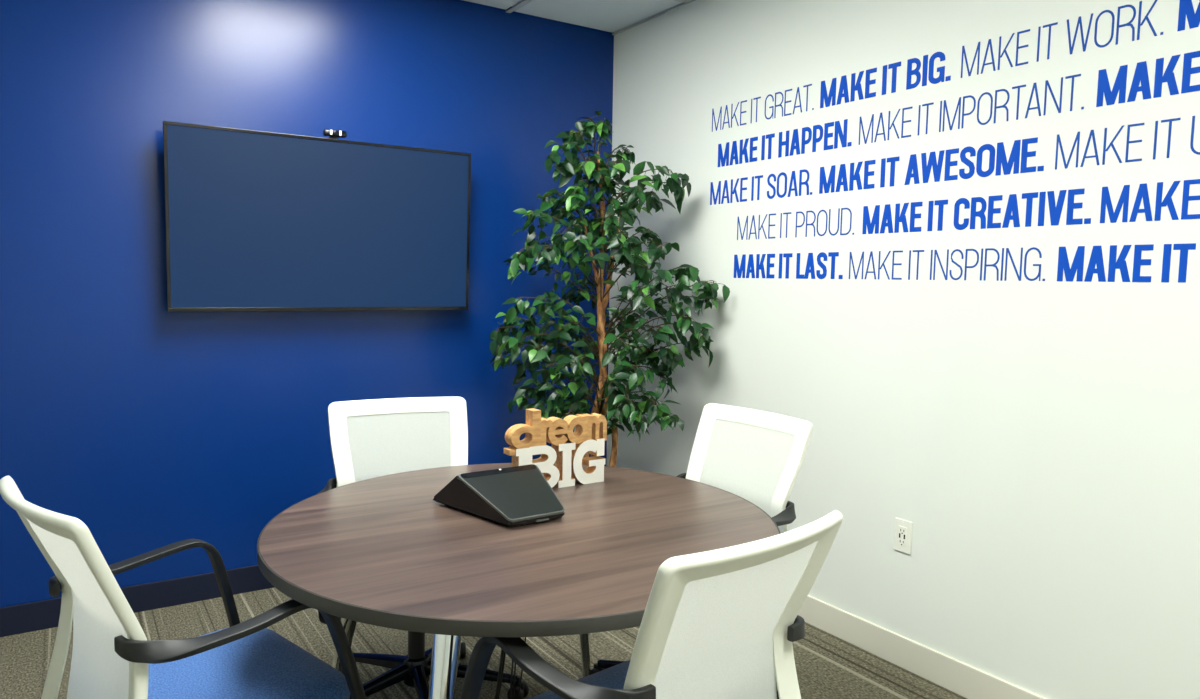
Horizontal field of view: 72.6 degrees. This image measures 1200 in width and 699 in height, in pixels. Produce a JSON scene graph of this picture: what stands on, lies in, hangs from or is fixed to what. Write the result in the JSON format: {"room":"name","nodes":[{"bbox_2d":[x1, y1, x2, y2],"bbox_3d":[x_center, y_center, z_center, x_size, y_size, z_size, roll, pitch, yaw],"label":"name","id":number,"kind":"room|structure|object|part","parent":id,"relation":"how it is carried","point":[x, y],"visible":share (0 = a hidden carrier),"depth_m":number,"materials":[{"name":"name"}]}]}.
{"room":"meeting room","nodes":[
{"label":"meeting room","id":0,"kind":"room"},
{"bbox_2d":[0,0,613,606],"bbox_3d":[-1.762,-0.365,3.200,4.470,2.800,0.100,-2,6,-33],"label":"wall","id":1,"kind":"structure","parent":0,"point":[137,421],"depth_m":3.29,"materials":[{"name":"blue paint"}]},
{"bbox_2d":[0,565,273,636],"bbox_3d":[-1.753,0.980,3.268,4.270,0.109,0.012,-2,6,-33],"label":"baseboard","id":2,"kind":"structure","parent":1,"relation":"attached to","point":[44,614],"depth_m":3.25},
{"bbox_2d":[162,121,470,311],"bbox_3d":[-1.144,-0.521,3.454,1.242,0.714,0.123,-2,6,-33],"label":"television","id":3,"kind":"object","parent":1,"relation":"attached to","point":[256,221],"visible":1,"depth_m":3.37,"materials":[{"name":"glass"}]},
{"bbox_3d":[-1.126,-0.519,3.427,1.242,0.714,0.022,-2,8,-33],"label":"casing","id":4,"kind":"part","parent":3,"relation":"part of","materials":[{"name":"plastic"}]},
{"bbox_2d":[323,129,346,138],"bbox_3d":[-1.106,-0.875,3.397,0.094,0.071,0.060,-2,6,-33],"label":"webcam","id":5,"kind":"object","parent":3,"relation":"attached to","point":[334,134],"visible":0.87,"depth_m":3.38,"materials":[{"name":"plastic"}]},
{"bbox_2d":[0,587,966,698],"bbox_3d":[-0.256,1.292,0.993,4.470,0.080,5.690,-2,6,-33],"label":"floor","id":6,"kind":"structure","parent":0,"point":[828,666],"depth_m":2.92,"materials":[{"name":"carpet"}]},
{"bbox_2d":[0,476,365,698],"bbox_3d":[-0.848,0.713,1.778,0.671,0.923,0.689,5,6,41],"label":"office chair","id":7,"kind":"object","parent":6,"relation":"on","point":[113,657],"visible":0.97,"depth_m":1.68,"materials":[{"name":"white plastic"}]},
{"bbox_3d":[-1.024,0.555,1.560,0.493,0.578,0.149,5,6,41],"label":"frame","id":8,"kind":"part","parent":7,"relation":"part of","materials":[{"name":"white plastic"}]},
{"bbox_3d":[-1.040,0.628,1.918,0.126,0.314,0.448,5,6,41],"label":"armrest","id":9,"kind":"part","parent":7,"relation":"part of","materials":[{"name":"black plastic"}]},
{"bbox_3d":[-0.676,0.661,1.598,0.126,0.314,0.448,5,6,41],"label":"armrest","id":10,"kind":"part","parent":7,"relation":"part of","materials":[{"name":"black plastic"}]},
{"bbox_3d":[-0.843,0.740,1.785,0.500,0.078,0.441,5,6,41],"label":"seat","id":11,"kind":"part","parent":7,"relation":"part of","materials":[{"name":"blue fabric"}]},
{"bbox_2d":[317,397,528,698],"bbox_3d":[-0.566,0.654,2.523,0.671,0.923,0.689,-1,5,-24],"label":"office chair","id":12,"kind":"object","parent":6,"relation":"on","point":[371,438],"visible":0.29,"depth_m":2.71,"materials":[{"name":"white plastic"}]},
{"bbox_3d":[-0.795,0.588,2.436,0.126,0.314,0.448,-1,5,-24],"label":"armrest","id":13,"kind":"part","parent":12,"relation":"part of","materials":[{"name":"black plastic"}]},
{"bbox_3d":[-0.723,1.002,2.652,0.285,0.082,0.042,4,6,32],"label":"leg","id":14,"kind":"part","parent":12,"relation":"part of","materials":[{"name":"plastic"}]},
{"bbox_3d":[-0.708,1.020,2.450,0.285,0.082,0.042,-3,6,-40],"label":"leg","id":15,"kind":"part","parent":12,"relation":"part of","materials":[{"name":"plastic"}]},
{"bbox_3d":[-0.673,0.459,2.755,0.493,0.578,0.149,-1,5,-24],"label":"frame","id":16,"kind":"part","parent":12,"relation":"part of","materials":[{"name":"white plastic"}]},
{"bbox_3d":[-0.507,1.027,2.404,0.042,0.082,0.286,-1,5,-24],"label":"leg","id":17,"kind":"part","parent":12,"relation":"part of","materials":[{"name":"plastic"}]},
{"bbox_3d":[-0.535,0.999,2.728,0.042,0.082,0.285,2,5,14],"label":"leg","id":18,"kind":"part","parent":12,"relation":"part of","materials":[{"name":"plastic"}]},
{"bbox_3d":[-0.404,1.014,2.574,0.285,0.082,0.042,1,5,-4],"label":"leg","id":19,"kind":"part","parent":12,"relation":"part of","materials":[{"name":"plastic"}]},
{"bbox_2d":[257,463,780,698],"bbox_3d":[-0.191,0.791,2.090,1.255,0.735,1.255,-2,6,-33],"label":"round table","id":20,"kind":"object","parent":6,"relation":"on","point":[380,551],"visible":0.74,"depth_m":1.80,"materials":[{"name":"brown wood"}]},
{"bbox_3d":[-0.686,0.779,2.215,0.201,0.704,0.060,2,5,11],"label":"leg","id":21,"kind":"part","parent":20,"relation":"part of","materials":[{"name":"silver metal"}]},
{"bbox_3d":[-0.319,0.838,1.597,0.060,0.704,0.201,2,5,12],"label":"leg","id":22,"kind":"part","parent":20,"relation":"part of","materials":[{"name":"silver metal"}]},
{"bbox_2d":[432,464,564,526],"bbox_3d":[-0.244,0.369,2.126,0.274,0.098,0.323,-2,6,-35],"label":"console","id":23,"kind":"object","parent":20,"relation":"on","point":[517,495],"visible":1,"depth_m":2.07,"materials":[{"name":"plastic"}]},
{"bbox_2d":[495,637,525,698],"bbox_3d":[-0.297,0.793,2.211,0.180,0.706,0.266,-2,6,-33],"label":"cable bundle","id":24,"kind":"object","parent":20,"relation":"hanging from","point":[503,654],"visible":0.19,"depth_m":2.12,"materials":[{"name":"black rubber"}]},
{"bbox_2d":[504,408,606,487],"bbox_3d":[-0.126,0.285,2.369,0.322,0.235,0.042,-2,6,-33],"label":"word sign","id":25,"kind":"object","parent":20,"relation":"on","point":[567,451],"visible":0.97,"depth_m":2.36,"materials":[{"name":"white paint"}]},
{"bbox_3d":[-0.063,0.758,2.584,0.060,0.704,0.201,2,5,12],"label":"leg","id":26,"kind":"part","parent":20,"relation":"part of","materials":[{"name":"silver metal"}]},
{"bbox_2d":[490,111,729,466],"bbox_3d":[-0.011,-0.006,3.632,0.872,2.067,0.797,-2,6,-29],"label":"fig tree","id":27,"kind":"object","parent":6,"relation":"on","point":[608,224],"visible":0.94,"depth_m":3.54,"materials":[{"name":"green plant"}]},
{"bbox_2d":[460,510,842,698],"bbox_3d":[0.069,0.740,1.631,0.671,0.923,0.689,-3,6,-40],"label":"office chair","id":28,"kind":"object","parent":6,"relation":"on","point":[722,623],"visible":0.96,"depth_m":1.39,"materials":[{"name":"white plastic"}]},
{"bbox_3d":[-0.104,0.683,1.456,0.126,0.314,0.448,-3,6,-40],"label":"armrest","id":29,"kind":"part","parent":28,"relation":"part of","materials":[{"name":"black plastic"}]},
{"bbox_3d":[0.065,0.767,1.639,0.500,0.078,0.441,-3,6,-40],"label":"seat","id":30,"kind":"part","parent":28,"relation":"part of","materials":[{"name":"blue fabric"}]},
{"bbox_3d":[0.246,0.589,1.410,0.493,0.578,0.149,-3,6,-40],"label":"frame","id":31,"kind":"part","parent":28,"relation":"part of","materials":[{"name":"white plastic"}]},
{"bbox_3d":[0.268,0.662,1.767,0.126,0.314,0.448,-3,6,-40],"label":"armrest","id":32,"kind":"part","parent":28,"relation":"part of","materials":[{"name":"black plastic"}]},
{"bbox_2d":[590,403,812,698],"bbox_3d":[0.250,0.671,2.480,0.689,0.923,0.671,-3,6,-36],"label":"office chair","id":33,"kind":"object","parent":6,"relation":"on","point":[756,456],"visible":0.31,"depth_m":2.60,"materials":[{"name":"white plastic"}]},
{"bbox_3d":[0.114,1.018,2.620,0.285,0.082,0.042,5,6,37],"label":"leg","id":34,"kind":"part","parent":33,"relation":"part of","materials":[{"name":"plastic"}]},
{"bbox_3d":[0.122,0.582,2.680,0.448,0.314,0.126,-3,6,-36],"label":"armrest","id":35,"kind":"part","parent":33,"relation":"part of","materials":[{"name":"black plastic"}]},
{"bbox_3d":[0.471,0.489,2.626,0.149,0.578,0.493,-3,6,-36],"label":"frame","id":36,"kind":"part","parent":33,"relation":"part of","materials":[{"name":"white plastic"}]},
{"bbox_3d":[0.409,0.620,2.291,0.448,0.314,0.126,-3,6,-36],"label":"armrest","id":37,"kind":"part","parent":33,"relation":"part of","materials":[{"name":"black plastic"}]},
{"bbox_2d":[464,0,694,34],"bbox_3d":[-0.212,-1.386,0.765,4.270,0.102,5.490,-2,6,-33],"label":"ceiling","id":38,"kind":"structure","parent":0,"point":[612,16],"depth_m":3.84,"materials":[{"name":"tile"}]},
{"bbox_3d":[-0.527,-1.583,3.468,0.572,0.016,0.572,-2,6,-33],"label":"panel","id":39,"kind":"part","parent":38,"relation":"part of","materials":[{"name":"tile"}]},
{"bbox_3d":[-0.016,-1.603,3.801,0.572,0.016,0.572,-2,6,-33],"label":"panel","id":40,"kind":"part","parent":38,"relation":"part of","materials":[{"name":"tile"}]},
{"bbox_2d":[607,0,1199,698],"bbox_3d":[1.623,-0.210,2.023,0.100,2.800,5.590,-2,6,-33],"label":"wall","id":41,"kind":"structure","parent":0,"point":[1038,441],"depth_m":2.64,"materials":[{"name":"white paint"}]},
{"bbox_2d":[710,169,811,204],"bbox_3d":[0.655,-0.670,3.387,0.001,0.102,0.596,-2,6,-33],"label":"wall lettering","id":42,"kind":"object","parent":41,"relation":"attached to","point":[793,177],"depth_m":3.38,"materials":[{"name":"blue paint"}]},
{"bbox_2d":[712,84,813,131],"bbox_3d":[0.657,-0.990,3.364,0.001,0.100,0.589,-2,6,-33],"label":"wall lettering","id":43,"kind":"object","parent":41,"relation":"attached to","point":[798,91],"depth_m":3.33,"materials":[{"name":"blue plastic"}]},
{"bbox_2d":[718,119,851,166],"bbox_3d":[0.718,-0.822,3.280,0.001,0.100,0.731,-2,6,-33],"label":"wall lettering","id":44,"kind":"object","parent":41,"relation":"attached to","point":[842,135],"depth_m":3.23,"materials":[{"name":"blue plastic"}]},
{"bbox_2d":[734,252,842,278],"bbox_3d":[0.740,-0.335,3.276,0.001,0.102,0.591,-2,6,-33],"label":"wall lettering","id":45,"kind":"object","parent":41,"relation":"attached to","point":[810,262],"depth_m":3.28,"materials":[{"name":"blue paint"}]},
{"bbox_2d":[737,208,853,239],"bbox_3d":[0.759,-0.494,3.238,0.001,0.100,0.622,-2,6,-33],"label":"wall lettering","id":46,"kind":"object","parent":41,"relation":"attached to","point":[842,209],"depth_m":3.21,"materials":[{"name":"blue paint"}]},
{"bbox_2d":[820,52,950,107],"bbox_3d":[0.985,-0.943,2.864,0.001,0.102,0.547,-2,6,-33],"label":"wall lettering","id":47,"kind":"object","parent":41,"relation":"attached to","point":[843,84],"depth_m":2.85,"materials":[{"name":"blue plastic"}]},
{"bbox_2d":[894,517,912,554],"bbox_3d":[1.056,0.650,2.845,0.009,0.116,0.070,-2,6,-33],"label":"wall outlet","id":48,"kind":"object","parent":41,"relation":"attached to","point":[902,533],"visible":1,"depth_m":2.84,"materials":[{"name":"plastic"}]},
{"bbox_2d":[898,526,906,546],"bbox_3d":[1.054,0.650,2.844,0.004,0.067,0.034,-2,6,-33],"label":"socket","id":49,"kind":"object","parent":48,"relation":"attached to","point":[902,530],"depth_m":2.84,"materials":[{"name":"plastic"}]},
{"bbox_2d":[798,595,1045,698],"bbox_3d":[1.531,1.129,2.143,0.012,0.109,5.478,-2,6,-33],"label":"baseboard","id":50,"kind":"structure","parent":41,"relation":"attached to","point":[965,680],"depth_m":2.83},
{"bbox_2d":[819,137,1043,193],"bbox_3d":[1.071,-0.609,2.753,0.001,0.102,0.856,-2,6,-33],"label":"wall lettering","id":51,"kind":"object","parent":41,"relation":"attached to","point":[1014,157],"depth_m":2.67,"materials":[{"name":"blue paint"}]},
{"bbox_2d":[849,247,1044,280],"bbox_3d":[1.116,-0.280,2.704,0.001,0.100,0.722,-2,6,-33],"label":"wall lettering","id":52,"kind":"object","parent":41,"relation":"attached to","point":[1034,248],"depth_m":2.64,"materials":[{"name":"blue paint"}]},
{"bbox_2d":[859,74,1083,144],"bbox_3d":[1.150,-0.759,2.622,0.001,0.100,0.782,-2,6,-33],"label":"wall lettering","id":53,"kind":"object","parent":41,"relation":"attached to","point":[1077,75],"depth_m":2.58,"materials":[{"name":"blue plastic"}]},
{"bbox_2d":[862,188,1090,233],"bbox_3d":[1.165,-0.435,2.619,0.001,0.102,0.787,-2,6,-33],"label":"wall lettering","id":54,"kind":"object","parent":41,"relation":"attached to","point":[1055,211],"depth_m":2.56,"materials":[{"name":"blue paint"}]},
{"bbox_2d":[961,0,1162,77],"bbox_3d":[1.312,-0.895,2.366,0.001,0.100,0.577,-2,6,-33],"label":"wall lettering","id":55,"kind":"object","parent":41,"relation":"attached to","point":[1155,1],"depth_m":2.32,"materials":[{"name":"blue plastic"}]},
{"bbox_2d":[1057,243,1195,282],"bbox_3d":[1.426,-0.235,2.231,0.001,0.100,0.344,-2,6,-33],"label":"wall lettering","id":56,"kind":"object","parent":41,"relation":"attached to","point":[1096,259],"depth_m":2.24,"materials":[{"name":"blue paint"}]},
{"bbox_2d":[1055,116,1199,169],"bbox_3d":[1.430,-0.557,2.205,0.001,0.100,0.391,-2,6,-33],"label":"wall lettering","id":57,"kind":"object","parent":41,"relation":"attached to","point":[1077,139],"depth_m":2.23,"materials":[{"name":"blue plastic"}]},
{"bbox_2d":[1096,51,1199,106],"bbox_3d":[1.452,-0.715,2.162,0.001,0.100,0.254,-2,6,-33],"label":"wall lettering","id":58,"kind":"object","parent":41,"relation":"attached to","point":[1141,72],"depth_m":2.17,"materials":[{"name":"blue plastic"}]},
{"bbox_2d":[1100,179,1199,222],"bbox_3d":[1.460,-0.392,2.169,0.001,0.100,0.243,-2,6,-33],"label":"wall lettering","id":59,"kind":"object","parent":41,"relation":"attached to","point":[1143,190],"depth_m":2.17,"materials":[{"name":"blue paint"}]},
{"bbox_2d":[1177,0,1199,30],"bbox_3d":[1.558,-0.859,1.992,0.001,0.100,0.254,-2,6,-33],"label":"wall lettering","id":60,"kind":"object","parent":41,"relation":"attached to","point":[1186,8],"depth_m":2.08,"materials":[{"name":"blue plastic"}]}
]}

